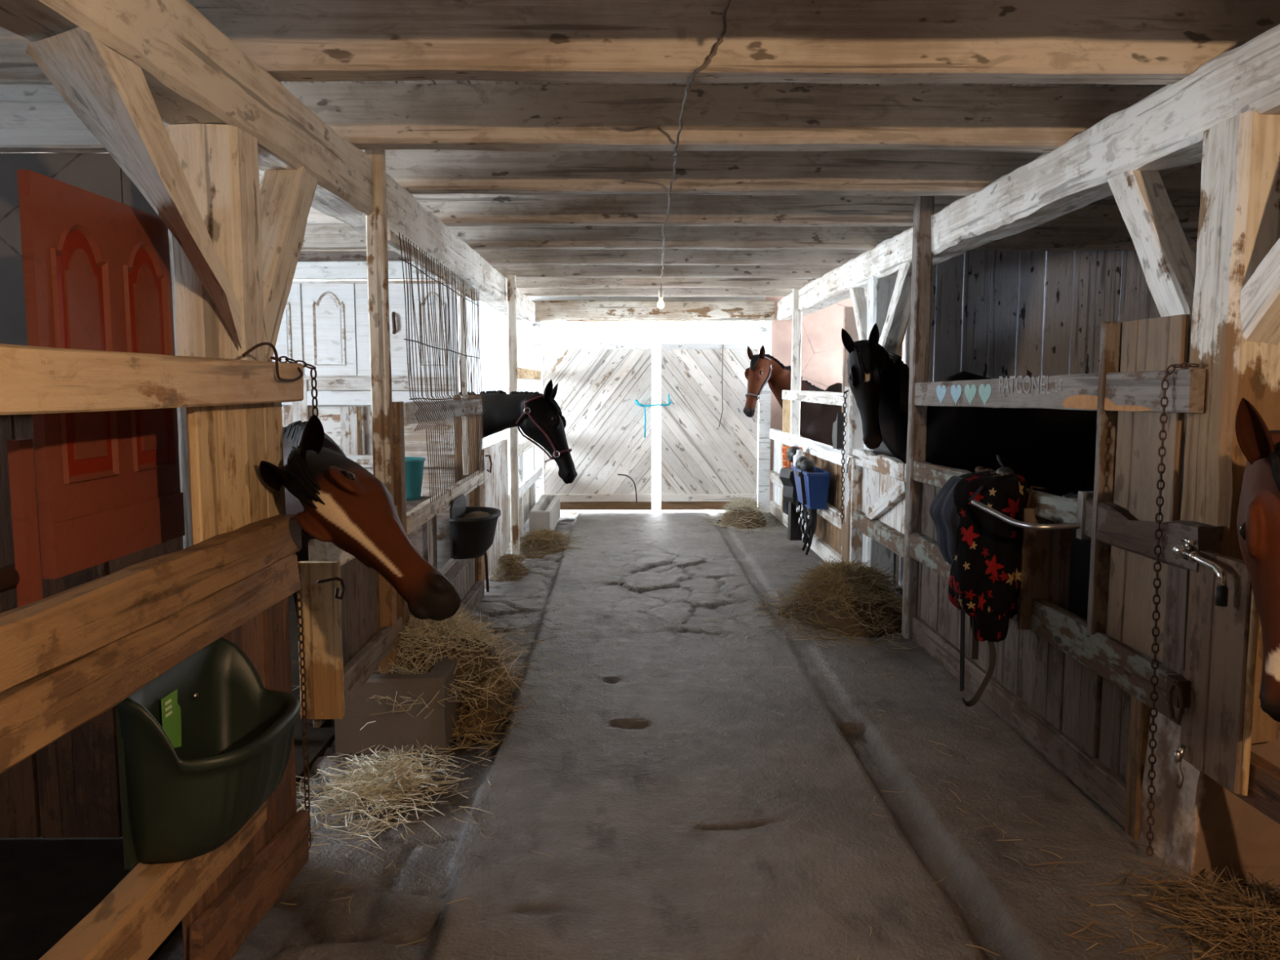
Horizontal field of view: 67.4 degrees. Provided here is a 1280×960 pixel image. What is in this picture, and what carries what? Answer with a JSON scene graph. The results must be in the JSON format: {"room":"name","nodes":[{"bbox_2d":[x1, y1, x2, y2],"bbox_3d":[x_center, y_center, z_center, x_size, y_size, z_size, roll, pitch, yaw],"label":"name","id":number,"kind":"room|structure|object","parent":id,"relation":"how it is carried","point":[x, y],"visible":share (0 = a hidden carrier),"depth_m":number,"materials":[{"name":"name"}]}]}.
{"room":"farm building","nodes":[
{"label":"farm building","id":0,"kind":"room"},
{"bbox_2d":[0,509,1279,959],"bbox_3d":[0.247,1.123,4.377,9.000,0.134,14.480,0,6,-1],"label":"floor","id":1,"kind":"structure","parent":0,"point":[782,866],"depth_m":3.35,"materials":[{"name":"concrete"}]},
{"bbox_2d":[0,68,183,838],"bbox_3d":[-2.772,-0.021,3.011,2.938,2.443,0.165,0,6,-1],"label":"wall","id":2,"kind":"structure","parent":1,"relation":"on","point":[69,786],"depth_m":3.07,"materials":[{"name":"brown wood"}]},
{"bbox_2d":[0,343,308,959],"bbox_3d":[-1.006,0.552,1.599,0.146,1.547,2.705,0,6,-1],"label":"barrier","id":3,"kind":"object","parent":1,"relation":"on","point":[67,655],"visible":0.91,"depth_m":2.05,"materials":[{"name":"brown wood"}]},
{"bbox_2d":[115,636,300,869],"bbox_3d":[-0.902,0.584,2.112,0.248,0.377,0.458,0,6,-1],"label":"trough","id":4,"kind":"object","parent":3,"relation":"on","point":[202,744],"visible":0.99,"depth_m":1.98,"materials":[{"name":"green plastic"}]},
{"bbox_2d":[164,698,172,717],"bbox_3d":[-0.997,0.482,2.031,0.001,0.032,0.026,0,6,-1],"label":"print","id":5,"kind":"object","parent":4,"relation":"attached to","point":[168,702],"depth_m":2.03},
{"bbox_2d":[241,342,302,382],"bbox_3d":[-1.004,-0.324,2.654,0.044,0.104,0.377,0,6,-1],"label":"hook","id":6,"kind":"object","parent":3,"relation":"attached to","point":[257,345],"visible":0.98,"depth_m":2.61,"materials":[{"name":"metal"}]},
{"bbox_2d":[270,355,318,416],"bbox_3d":[-1.036,-0.276,2.874,0.034,0.188,0.154,5,7,39],"label":"chain","id":7,"kind":"object","parent":3,"relation":"hanging from","point":[305,365],"visible":0.84,"depth_m":2.91,"materials":[{"name":"metal"}]},
{"bbox_2d":[296,565,311,848],"bbox_3d":[-1.054,0.708,2.974,0.046,0.910,0.027,0,6,-1],"label":"hanging chain","id":8,"kind":"object","parent":3,"relation":"hanging from","point":[300,633],"visible":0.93,"depth_m":2.97,"materials":[{"name":"metal"}]},
{"bbox_2d":[165,124,263,546],"bbox_3d":[-1.196,0.125,2.787,0.212,2.201,0.179,0,6,-1],"label":"timber post","id":9,"kind":"object","parent":1,"relation":"on","point":[220,162],"visible":0.28,"depth_m":2.64,"materials":[{"name":"brown wood"}]},
{"bbox_2d":[0,562,19,592],"bbox_3d":[-1.327,0.231,1.765,0.052,0.061,0.602,0,6,2],"label":"metal pipe","id":10,"kind":"object","parent":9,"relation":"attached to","point":[9,575],"visible":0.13,"depth_m":1.98,"materials":[{"name":"metal"}]},
{"bbox_2d":[6,439,42,604],"bbox_3d":[-1.288,0.108,2.012,0.025,0.385,0.045,0,6,-1],"label":"wooden board","id":11,"kind":"object","parent":10,"relation":"attached to","point":[20,451],"visible":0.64,"depth_m":2.00,"materials":[{"name":"brown wood"}]},
{"bbox_2d":[17,169,185,578],"bbox_3d":[-1.281,-0.245,2.339,0.035,0.863,0.605,0,6,-1],"label":"door","id":12,"kind":"structure","parent":9,"relation":"attached to","point":[96,268],"depth_m":2.25,"materials":[{"name":"red wood"}]},
{"bbox_2d":[258,164,319,360],"bbox_3d":[-1.168,-0.673,3.072,0.139,0.719,0.581,0,6,-2],"label":"diagonal brace","id":13,"kind":"object","parent":9,"relation":"attached to","point":[286,197],"visible":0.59,"depth_m":3.01,"materials":[{"name":"brown wood"}]},
{"bbox_2d":[259,414,460,740],"bbox_3d":[-1.460,0.425,3.729,0.890,1.426,3.107,-6,8,-44],"label":"horse","id":14,"kind":"object","parent":1,"relation":"on","point":[332,497],"visible":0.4,"depth_m":2.61},
{"bbox_2d":[273,250,458,570],"bbox_3d":[-2.787,-0.405,6.878,3.007,2.436,0.124,0,6,-1],"label":"wall","id":15,"kind":"structure","parent":1,"relation":"on","point":[326,327],"depth_m":6.82,"materials":[{"name":"white paint"}]},
{"bbox_2d":[295,742,491,860],"bbox_3d":[-0.966,1.097,3.610,0.890,0.093,1.180,0,6,-1],"label":"pile","id":16,"kind":"object","parent":1,"relation":"on","point":[386,780],"visible":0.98,"depth_m":3.52,"materials":[{"name":"beige plant"}]},
{"bbox_2d":[296,291,492,727],"bbox_3d":[-1.102,-0.047,4.977,0.150,2.098,3.555,0,6,0],"label":"barrier","id":17,"kind":"object","parent":1,"relation":"on","point":[344,642],"visible":0.46,"depth_m":3.71,"materials":[{"name":"wood"}]},
{"bbox_2d":[316,576,345,599],"bbox_3d":[-1.012,0.362,3.161,0.024,0.081,0.109,4,7,32],"label":"hook","id":18,"kind":"object","parent":17,"relation":"hanging from","point":[343,587],"visible":1,"depth_m":3.17,"materials":[{"name":"metal"}]},
{"bbox_2d":[387,228,485,502],"bbox_3d":[-1.075,-0.569,5.386,0.080,1.262,2.462,0,6,-1],"label":"grille","id":19,"kind":"object","parent":17,"relation":"attached to","point":[419,257],"visible":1,"depth_m":5.24,"materials":[{"name":"metal"}]},
{"bbox_2d":[448,493,501,559],"bbox_3d":[-0.946,0.270,5.644,0.252,0.340,0.550,0,6,-1],"label":"bucket","id":20,"kind":"object","parent":17,"relation":"attached to","point":[472,528],"visible":1,"depth_m":5.47,"materials":[{"name":"black plastic"}]},
{"bbox_2d":[484,551,488,591],"bbox_3d":[-1.085,0.580,6.708,0.055,0.413,0.040,0,6,-1],"label":"metal bar","id":21,"kind":"object","parent":17,"relation":"attached to","point":[485,553],"visible":0.6,"depth_m":6.71,"materials":[{"name":"metal"}]},
{"bbox_2d":[334,655,464,753],"bbox_3d":[-1.044,0.939,4.402,0.465,0.322,0.846,0,6,-1],"label":"box","id":22,"kind":"object","parent":1,"relation":"on","point":[401,730],"visible":0.43,"depth_m":3.99,"materials":[{"name":"brown cardboard"}]},
{"bbox_2d":[364,149,398,673],"bbox_3d":[-1.106,-0.221,4.120,0.080,2.623,0.071,0,6,-1],"label":"timber post","id":23,"kind":"object","parent":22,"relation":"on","point":[376,225],"visible":0.61,"depth_m":4.06,"materials":[{"name":"brown wood"}]},
{"bbox_2d":[0,0,534,323],"bbox_3d":[-1.211,-1.224,4.034,0.220,0.256,14.118,0,6,-1],"label":"ceiling beam","id":24,"kind":"structure","parent":23,"relation":"on","point":[195,73],"depth_m":2.65,"materials":[{"name":"beige wood"}]},
{"bbox_2d":[25,28,242,351],"bbox_3d":[-1.174,-0.620,2.259,0.180,0.607,0.700,0,6,-1],"label":"diagonal brace","id":25,"kind":"object","parent":24,"relation":"attached to","point":[113,95],"visible":1,"depth_m":2.13,"materials":[{"name":"brown wood"}]},
{"bbox_2d":[391,400,409,643],"bbox_3d":[-1.114,0.356,4.373,0.094,1.425,0.115,0,6,-1],"label":"timber post","id":26,"kind":"object","parent":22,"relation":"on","point":[398,437],"visible":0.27,"depth_m":4.29,"materials":[{"name":"brown wood"}]},
{"bbox_2d":[291,604,598,728],"bbox_3d":[-1.022,0.770,4.457,1.437,0.378,1.602,-5,8,-40],"label":"pile","id":27,"kind":"object","parent":22,"relation":"on","point":[428,640],"visible":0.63,"depth_m":4.33,"materials":[{"name":"beige plant"}]},
{"bbox_2d":[406,496,431,561],"bbox_3d":[-1.621,0.490,6.552,0.360,0.720,0.380,0,6,-1],"label":"storage box","id":28,"kind":"object","parent":1,"relation":"on","point":[418,537],"visible":0.07,"depth_m":6.36,"materials":[{"name":"wood"}]},
{"bbox_2d":[404,457,425,500],"bbox_3d":[-1.601,-0.008,6.512,0.297,0.280,0.254,0,6,-1],"label":"bucket","id":29,"kind":"object","parent":28,"relation":"on","point":[414,465],"visible":0.44,"depth_m":6.44,"materials":[{"name":"teal plastic"}]},
{"bbox_2d":[453,395,484,582],"bbox_3d":[-1.214,0.111,6.831,0.176,1.425,0.176,0,6,-1],"label":"timber post","id":30,"kind":"object","parent":1,"relation":"on","point":[475,496],"visible":0.2,"depth_m":6.74,"materials":[{"name":"white wood"}]},
{"bbox_2d":[415,654,549,767],"bbox_3d":[-0.736,0.949,4.532,0.580,0.263,1.558,0,6,-1],"label":"pile","id":31,"kind":"object","parent":1,"relation":"on","point":[486,720],"visible":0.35,"depth_m":4.28,"materials":[{"name":"beige plant"}]},
{"bbox_2d":[481,367,542,579],"bbox_3d":[-1.165,-0.229,9.060,0.120,1.654,4.102,0,6,-1],"label":"barrier","id":32,"kind":"object","parent":1,"relation":"on","point":[495,495],"visible":0.66,"depth_m":8.20,"materials":[{"name":"white wood"}]},
{"bbox_2d":[506,275,519,554],"bbox_3d":[-1.105,-0.554,8.393,0.074,2.432,0.060,0,6,-1],"label":"timber post","id":33,"kind":"object","parent":1,"relation":"on","point":[512,300],"visible":0.86,"depth_m":8.38,"materials":[{"name":"white wood"}]},
{"bbox_2d":[485,551,545,588],"bbox_3d":[-1.037,0.695,7.766,0.571,0.190,1.454,0,6,-1],"label":"pile","id":34,"kind":"object","parent":1,"relation":"on","point":[510,570],"visible":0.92,"depth_m":7.68,"materials":[{"name":"beige plant"}]},
{"bbox_2d":[458,379,577,484],"bbox_3d":[-1.769,-0.014,7.548,2.745,1.542,0.634,1,6,12],"label":"horse","id":35,"kind":"object","parent":1,"relation":"on","point":[538,415],"visible":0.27,"depth_m":7.06},
{"bbox_2d":[528,494,560,537],"bbox_3d":[-1.010,0.372,10.302,0.211,0.275,1.456,0,6,-1],"label":"trough","id":36,"kind":"object","parent":1,"relation":"on","point":[546,512],"visible":0.96,"depth_m":9.83,"materials":[{"name":"white concrete"}]},
{"bbox_2d":[508,524,591,564],"bbox_3d":[-1.001,0.552,8.964,1.127,0.232,1.937,0,6,-1],"label":"pile","id":37,"kind":"object","parent":1,"relation":"on","point":[542,543],"visible":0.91,"depth_m":8.84,"materials":[{"name":"beige plant"}]},
{"bbox_2d":[698,494,782,536],"bbox_3d":[1.140,0.332,10.355,1.012,0.335,1.899,0,6,3],"label":"pile","id":38,"kind":"object","parent":1,"relation":"on","point":[742,513],"visible":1,"depth_m":10.20,"materials":[{"name":"beige plant"}]},
{"bbox_2d":[280,526,1204,959],"bbox_3d":[0.239,0.872,6.232,2.689,0.020,7.836,0,6,-1],"label":"straw","id":39,"kind":"object","parent":1,"relation":"on","point":[531,642],"visible":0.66,"depth_m":3.48,"materials":[{"name":"beige plant"}]},
{"bbox_2d":[790,288,802,465],"bbox_3d":[1.578,-0.783,9.741,0.095,2.624,0.080,0,6,-1],"label":"timber post","id":40,"kind":"object","parent":1,"relation":"on","point":[796,359],"visible":0.56,"depth_m":9.67,"materials":[{"name":"white wood"}]},
{"bbox_2d":[742,345,864,449],"bbox_3d":[2.280,-0.515,10.648,2.385,1.922,0.578,0,6,-4],"label":"horse","id":41,"kind":"object","parent":1,"relation":"on","point":[816,420],"visible":0.35,"depth_m":10.43},
{"bbox_2d":[768,306,858,563],"bbox_3d":[1.632,-0.478,9.238,0.229,2.090,3.876,0,6,-1],"label":"barrier","id":42,"kind":"object","parent":1,"relation":"on","point":[827,537],"visible":0.58,"depth_m":8.22,"materials":[{"name":"white wood"}]},
{"bbox_2d":[779,466,802,540],"bbox_3d":[1.403,0.214,9.014,0.210,0.660,0.420,0,6,-1],"label":"pad","id":43,"kind":"object","parent":42,"relation":"hanging from","point":[789,495],"visible":0.62,"depth_m":8.87,"materials":[{"name":"black leather"}]},
{"bbox_2d":[781,446,801,467],"bbox_3d":[1.437,-0.216,9.092,0.196,0.194,0.196,0,6,-1],"label":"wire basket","id":44,"kind":"object","parent":42,"relation":"attached to","point":[785,462],"visible":0.42,"depth_m":9.07,"materials":[{"name":"orange plastic"}]},
{"bbox_2d":[784,445,800,462],"bbox_3d":[1.401,-0.229,8.723,0.151,0.152,0.324,2,6,15],"label":"helmet","id":45,"kind":"object","parent":42,"relation":"on","point":[792,451],"visible":0.62,"depth_m":8.68,"materials":[{"name":"grey plastic"}]},
{"bbox_2d":[795,497,800,537],"bbox_3d":[1.467,0.201,8.680,0.123,0.642,0.168,3,6,25],"label":"bridle","id":46,"kind":"object","parent":42,"relation":"hanging from","point":[797,503],"visible":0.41,"depth_m":8.69,"materials":[{"name":"black leather"}]},
{"bbox_2d":[791,465,831,509],"bbox_3d":[1.426,0.051,8.124,0.214,0.322,0.760,0,6,-1],"label":"plastic tub","id":47,"kind":"object","parent":42,"relation":"hanging from","point":[812,488],"visible":0.9,"depth_m":7.83,"materials":[{"name":"blue plastic"}]},
{"bbox_2d":[793,449,804,466],"bbox_3d":[1.395,-0.179,8.402,0.110,0.165,0.110,0,6,-1],"label":"spray bottle","id":48,"kind":"object","parent":47,"relation":"in","point":[799,452],"visible":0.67,"depth_m":8.37,"materials":[{"name":"white plastic"}]},
{"bbox_2d":[798,502,806,539],"bbox_3d":[1.479,0.297,8.530,0.128,0.463,0.238,1,6,13],"label":"bridle","id":49,"kind":"object","parent":47,"relation":"hanging from","point":[802,506],"visible":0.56,"depth_m":8.52,"materials":[{"name":"black leather"}]},
{"bbox_2d":[795,456,809,476],"bbox_3d":[1.398,-0.119,8.197,0.140,0.166,0.200,0,6,-1],"label":"brush","id":50,"kind":"object","parent":47,"relation":"in","point":[799,460],"visible":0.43,"depth_m":8.15,"materials":[{"name":"plastic"}]},
{"bbox_2d":[800,507,810,551],"bbox_3d":[1.476,0.412,8.392,0.140,0.404,0.273,0,6,-1],"label":"bridle","id":51,"kind":"object","parent":47,"relation":"hanging from","point":[805,536],"visible":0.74,"depth_m":8.36,"materials":[{"name":"black leather"}]},
{"bbox_2d":[800,459,814,472],"bbox_3d":[1.400,-0.103,8.028,0.120,0.137,0.140,0,6,-1],"label":"brush","id":52,"kind":"object","parent":47,"relation":"in","point":[808,465],"visible":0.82,"depth_m":7.98,"materials":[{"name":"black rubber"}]},
{"bbox_2d":[804,506,817,555],"bbox_3d":[1.478,0.391,8.246,0.140,0.493,0.238,0,6,-1],"label":"bridle","id":53,"kind":"object","parent":47,"relation":"hanging from","point":[811,514],"visible":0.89,"depth_m":8.16,"materials":[{"name":"black leather"}]},
{"bbox_2d":[831,412,844,448],"bbox_3d":[1.551,-0.386,7.529,0.050,0.290,0.180,0,6,-1],"label":"pouch","id":54,"kind":"object","parent":42,"relation":"on","point":[837,437],"visible":0.9,"depth_m":7.45,"materials":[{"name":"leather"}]},
{"bbox_2d":[711,555,925,653],"bbox_3d":[1.164,0.679,6.464,1.382,0.416,2.431,0,6,-1],"label":"pile","id":55,"kind":"object","parent":1,"relation":"on","point":[844,599],"visible":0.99,"depth_m":6.00,"materials":[{"name":"beige plant"}]},
{"bbox_2d":[840,386,863,564],"bbox_3d":[1.601,0.040,7.230,0.107,1.487,0.246,0,6,-1],"label":"timber post","id":56,"kind":"object","parent":1,"relation":"on","point":[853,438],"visible":0.44,"depth_m":7.13,"materials":[{"name":"white wood"}]},
{"bbox_2d":[840,390,848,524],"bbox_3d":[1.533,-0.167,7.207,0.044,1.014,0.049,-3,6,-24],"label":"hanging chain","id":57,"kind":"object","parent":56,"relation":"hanging from","point":[846,391],"visible":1,"depth_m":7.21,"materials":[{"name":"metal"}]},
{"bbox_2d":[862,276,902,593],"bbox_3d":[1.726,-0.302,6.845,0.219,2.249,0.197,0,6,-1],"label":"timber post","id":58,"kind":"object","parent":1,"relation":"on","point":[879,289],"visible":0.22,"depth_m":6.77,"materials":[{"name":"white wood"}]},
{"bbox_2d":[848,287,867,340],"bbox_3d":[1.668,-1.095,7.180,0.092,0.712,0.617,0,6,-1],"label":"diagonal brace","id":59,"kind":"object","parent":58,"relation":"attached to","point":[858,299],"visible":0.59,"depth_m":7.20,"materials":[{"name":"white wood"}]},
{"bbox_2d":[845,448,906,564],"bbox_3d":[1.578,0.335,6.406,0.150,1.020,1.409,0,6,-1],"label":"gate","id":60,"kind":"object","parent":58,"relation":"attached to","point":[877,511],"visible":0.89,"depth_m":6.42,"materials":[{"name":"white paint"}]},
{"bbox_2d":[902,195,933,639],"bbox_3d":[1.610,-0.365,5.572,0.096,2.623,0.106,0,6,-1],"label":"timber post","id":61,"kind":"object","parent":1,"relation":"on","point":[923,206],"visible":0.83,"depth_m":5.52,"materials":[{"name":"wood"}]},
{"bbox_2d":[841,323,1097,496],"bbox_3d":[2.392,-0.082,6.461,2.212,1.894,0.613,0,6,-1],"label":"horse","id":62,"kind":"object","parent":1,"relation":"on","point":[1054,450],"visible":0.39,"depth_m":6.18},
{"bbox_2d":[898,249,1197,586],"bbox_3d":[3.323,-0.515,7.061,2.775,2.620,0.038,0,6,-1],"label":"wall","id":63,"kind":"structure","parent":1,"relation":"on","point":[1001,332],"depth_m":6.97,"materials":[{"name":"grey wood"}]},
{"bbox_2d":[910,314,1225,839],"bbox_3d":[1.643,0.233,4.154,0.204,1.712,2.865,0,6,-2],"label":"barrier","id":64,"kind":"object","parent":1,"relation":"on","point":[1077,690],"visible":0.84,"depth_m":3.36,"materials":[{"name":"brown wood"}]},
{"bbox_2d":[928,454,1026,706],"bbox_3d":[1.434,0.408,4.054,0.353,1.024,0.432,0,6,-1],"label":"blanket","id":65,"kind":"object","parent":64,"relation":"hanging from","point":[984,551],"visible":0.98,"depth_m":3.89,"materials":[{"name":"black fabric"}]},
{"bbox_2d":[974,466,995,472],"bbox_3d":[1.624,-0.027,4.470,0.063,0.055,0.241,0,6,-1],"label":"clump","id":66,"kind":"object","parent":64,"relation":"on","point":[979,468],"visible":0.2,"depth_m":4.53,"materials":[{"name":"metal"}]},
{"bbox_2d":[970,499,1080,530],"bbox_3d":[1.422,0.135,3.584,0.142,0.073,0.470,-5,8,-40],"label":"rack","id":67,"kind":"object","parent":64,"relation":"attached to","point":[994,513],"visible":0.95,"depth_m":3.51,"materials":[{"name":"metal"}]},
{"bbox_2d":[1026,485,1046,506],"bbox_3d":[1.615,0.097,3.920,0.074,0.150,0.032,0,6,-1],"label":"bracket","id":68,"kind":"object","parent":64,"relation":"hanging from","point":[1031,486],"visible":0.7,"depth_m":3.90,"materials":[{"name":"metal"}]},
{"bbox_2d":[1165,675,1190,724],"bbox_3d":[1.583,0.646,2.812,0.047,0.125,0.092,0,6,-1],"label":"ring","id":69,"kind":"object","parent":64,"relation":"attached to","point":[1178,687],"visible":1,"depth_m":2.80,"materials":[{"name":"metal"}]},
{"bbox_2d":[1029,835,1279,959],"bbox_3d":[1.559,1.193,2.534,0.900,0.193,1.360,0,6,-4],"label":"pile","id":70,"kind":"object","parent":1,"relation":"on","point":[1228,926],"visible":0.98,"depth_m":2.62,"materials":[{"name":"beige plant"}]},
{"bbox_2d":[1141,706,1279,886],"bbox_3d":[1.817,0.963,3.035,0.353,0.480,0.352,0,6,-1],"label":"partition","id":71,"kind":"object","parent":1,"relation":"on","point":[1202,824],"visible":0.5,"depth_m":2.89,"materials":[{"name":"brown wood"}]},
{"bbox_2d":[1180,112,1279,743],"bbox_3d":[1.765,-0.131,2.824,0.228,1.792,0.230,0,6,-1],"label":"timber post","id":72,"kind":"object","parent":71,"relation":"on","point":[1239,212],"visible":0.46,"depth_m":2.72,"materials":[{"name":"brown wood"}]},
{"bbox_2d":[1106,169,1197,368],"bbox_3d":[1.730,-0.647,3.190,0.114,0.814,0.613,0,6,-1],"label":"diagonal brace","id":73,"kind":"object","parent":72,"relation":"attached to","point":[1168,268],"visible":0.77,"depth_m":3.15,"materials":[{"name":"white wood"}]},
{"bbox_2d":[1146,362,1199,856],"bbox_3d":[1.597,0.417,2.919,0.039,1.540,0.112,-3,6,-24],"label":"hanging chain","id":74,"kind":"object","parent":72,"relation":"hanging from","point":[1188,365],"visible":1,"depth_m":2.93,"materials":[{"name":"metal"}]},
{"bbox_2d":[1179,550,1279,823],"bbox_3d":[1.678,0.386,1.737,0.097,1.156,2.140,0,6,-2],"label":"barrier","id":75,"kind":"object","parent":72,"relation":"attached to","point":[1221,646],"visible":0.92,"depth_m":2.63,"materials":[{"name":"wood"}]},
{"bbox_2d":[1173,744,1186,789],"bbox_3d":[1.575,0.835,2.799,0.039,0.126,0.028,-2,6,-24],"label":"hook","id":76,"kind":"object","parent":75,"relation":"attached to","point":[1178,754],"visible":1,"depth_m":2.79,"materials":[{"name":"metal"}]},
{"bbox_2d":[1173,537,1228,671],"bbox_3d":[1.581,0.373,2.701,0.067,0.400,0.241,0,6,-1],"label":"water tap","id":77,"kind":"object","parent":75,"relation":"attached to","point":[1185,551],"visible":1,"depth_m":2.70,"materials":[{"name":"silver metal"}]},
{"bbox_2d":[1240,240,1279,345],"bbox_3d":[1.740,-0.676,2.308,0.138,0.673,0.705,0,6,0],"label":"diagonal brace","id":78,"kind":"object","parent":72,"relation":"attached to","point":[1260,296],"visible":1,"depth_m":2.61,"materials":[{"name":"wood"}]},
{"bbox_2d":[1235,397,1279,722],"bbox_3d":[2.471,0.535,2.350,2.174,1.483,0.562,0,6,1],"label":"horse","id":79,"kind":"object","parent":1,"relation":"on","point":[1258,517],"visible":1,"depth_m":2.24},
{"bbox_2d":[560,433,758,514],"bbox_3d":[0.241,-0.451,20.788,19.000,0.160,18.550,0,6,-1],"label":"ground","id":80,"kind":"structure","parent":0,"point":[655,437],"depth_m":16.38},
{"bbox_2d":[457,296,962,511],"bbox_3d":[0.158,-0.960,11.354,9.400,2.850,0.220,0,6,-1],"label":"wall","id":81,"kind":"structure","parent":0,"point":[822,345],"depth_m":11.19,"materials":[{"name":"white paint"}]},
{"bbox_2d":[542,342,652,510],"bbox_3d":[-0.494,-0.618,11.189,1.266,1.948,0.088,0,6,-1],"label":"door","id":82,"kind":"structure","parent":81,"relation":"in","point":[599,385],"depth_m":11.18,"materials":[{"name":"paint"}]},
{"bbox_2d":[617,474,637,502],"bbox_3d":[-0.146,0.098,11.194,0.228,0.337,0.016,0,6,-1],"label":"hook","id":83,"kind":"object","parent":82,"relation":"attached to","point":[618,474],"visible":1,"depth_m":11.18,"materials":[{"name":"metal"}]},
{"bbox_2d":[532,320,772,512],"bbox_3d":[0.140,-0.719,11.212,2.760,2.240,0.110,0,6,-1],"label":"door frame","id":84,"kind":"structure","parent":81,"relation":"attached to","point":[765,326],"depth_m":11.18,"materials":[{"name":"white wood"}]},
{"bbox_2d":[531,299,774,322],"bbox_3d":[0.142,-1.946,11.064,2.806,0.246,0.182,0,6,-1],"label":"wooden beam","id":85,"kind":"structure","parent":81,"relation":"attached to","point":[595,310],"depth_m":10.98,"materials":[{"name":"white wood"}]},
{"bbox_2d":[660,342,759,510],"bbox_3d":[0.809,-0.620,11.206,1.136,1.948,0.085,0,6,-1],"label":"door","id":86,"kind":"structure","parent":81,"relation":"in","point":[704,464],"depth_m":11.20,"materials":[{"name":"paint"}]},
{"bbox_2d":[634,394,671,437],"bbox_3d":[0.154,-0.739,11.103,0.432,0.502,0.083,0,6,-1],"label":"rope","id":87,"kind":"object","parent":86,"relation":"attached to","point":[636,401],"visible":1,"depth_m":11.08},
{"bbox_2d":[718,344,724,426],"bbox_3d":[0.940,-1.087,11.127,0.054,0.952,0.017,0,6,-1],"label":"wire","id":88,"kind":"object","parent":86,"relation":"hanging from","point":[722,344],"visible":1,"depth_m":11.13,"materials":[{"name":"grey metal"}]},
{"bbox_2d":[279,80,1164,87],"bbox_3d":[0.249,-1.578,3.966,8.999,0.037,14.600,0,6,-1],"label":"ceiling","id":89,"kind":"structure","parent":0,"point":[322,82],"depth_m":3.73,"materials":[{"name":"wood"}]},
{"bbox_2d":[0,148,1200,196],"bbox_3d":[0.239,-1.545,4.732,9.005,0.262,0.150,0,6,-1],"label":"joist","id":90,"kind":"object","parent":89,"relation":"attached to","point":[417,171],"visible":0.31,"depth_m":4.67,"materials":[{"name":"brown wood"}]},
{"bbox_2d":[51,81,1164,152],"bbox_3d":[0.250,-1.452,3.822,9.003,0.259,0.147,0,6,-1],"label":"joist","id":91,"kind":"object","parent":89,"relation":"attached to","point":[549,117],"visible":0.48,"depth_m":3.76,"materials":[{"name":"brown wood"}]},
{"bbox_2d":[0,0,1279,85],"bbox_3d":[0.263,-1.365,2.947,9.006,0.262,0.146,0,6,-1],"label":"joist","id":92,"kind":"object","parent":89,"relation":"attached to","point":[1100,42],"visible":0.81,"depth_m":2.89,"materials":[{"name":"brown wood"}]},
{"bbox_2d":[293,277,1044,288],"bbox_3d":[0.181,-2.010,9.399,9.003,0.259,0.147,0,6,-1],"label":"joist","id":93,"kind":"object","parent":89,"relation":"attached to","point":[526,282],"visible":0.15,"depth_m":9.34,"materials":[{"name":"wood"}]},
{"bbox_2d":[301,248,1045,266],"bbox_3d":[0.203,-1.829,7.579,9.006,0.261,0.147,0,6,-1],"label":"joist","id":94,"kind":"object","parent":89,"relation":"attached to","point":[493,256],"visible":0.19,"depth_m":7.52,"materials":[{"name":"brown wood"}]},
{"bbox_2d":[657,0,731,308],"bbox_3d":[0.380,-1.355,4.130,1.672,0.484,9.582,0,6,-1],"label":"cable","id":95,"kind":"object","parent":89,"relation":"attached to","point":[660,292],"depth_m":3.50,"materials":[{"name":"plastic"}]},
{"bbox_2d":[657,288,663,297],"bbox_3d":[0.193,-1.723,8.876,0.050,0.085,0.050,0,6,-1],"label":"socket","id":96,"kind":"object","parent":95,"relation":"attached to","point":[660,292],"depth_m":8.86,"materials":[{"name":"ceramic"}]},
{"bbox_2d":[457,288,963,297],"bbox_3d":[0.169,-2.101,10.295,9.004,0.262,0.148,0,6,-1],"label":"joist","id":97,"kind":"object","parent":89,"relation":"attached to","point":[684,292],"visible":0.13,"depth_m":10.24,"materials":[{"name":"wood"}]},
{"bbox_2d":[491,264,964,278],"bbox_3d":[0.191,-1.919,8.484,9.008,0.260,0.150,0,6,-1],"label":"joist","id":98,"kind":"object","parent":89,"relation":"attached to","point":[521,271],"visible":0.16,"depth_m":8.43,"materials":[{"name":"wood"}]},
{"bbox_2d":[302,225,1198,251],"bbox_3d":[0.215,-1.738,6.683,9.004,0.260,0.146,0,6,-1],"label":"joist","id":99,"kind":"object","parent":89,"relation":"attached to","point":[317,237],"visible":0.27,"depth_m":6.63,"materials":[{"name":"brown wood"}]},
{"bbox_2d":[307,194,1199,227],"bbox_3d":[0.228,-1.639,5.689,9.005,0.258,0.146,0,6,-1],"label":"joist","id":100,"kind":"object","parent":89,"relation":"attached to","point":[465,210],"visible":0.31,"depth_m":5.63,"materials":[{"name":"wood"}]},
{"bbox_2d":[775,19,1279,320],"bbox_3d":[1.758,-1.251,4.069,0.224,0.253,14.105,0,6,-1],"label":"ceiling beam","id":101,"kind":"structure","parent":0,"point":[1161,131],"depth_m":3.56,"materials":[{"name":"white wood"}]},
{"bbox_2d":[878,263,911,358],"bbox_3d":[1.690,-1.010,6.279,0.146,0.713,0.785,0,6,0],"label":"diagonal brace","id":102,"kind":"object","parent":101,"relation":"attached to","point":[897,314],"visible":0.69,"depth_m":6.21,"materials":[{"name":"white wood"}]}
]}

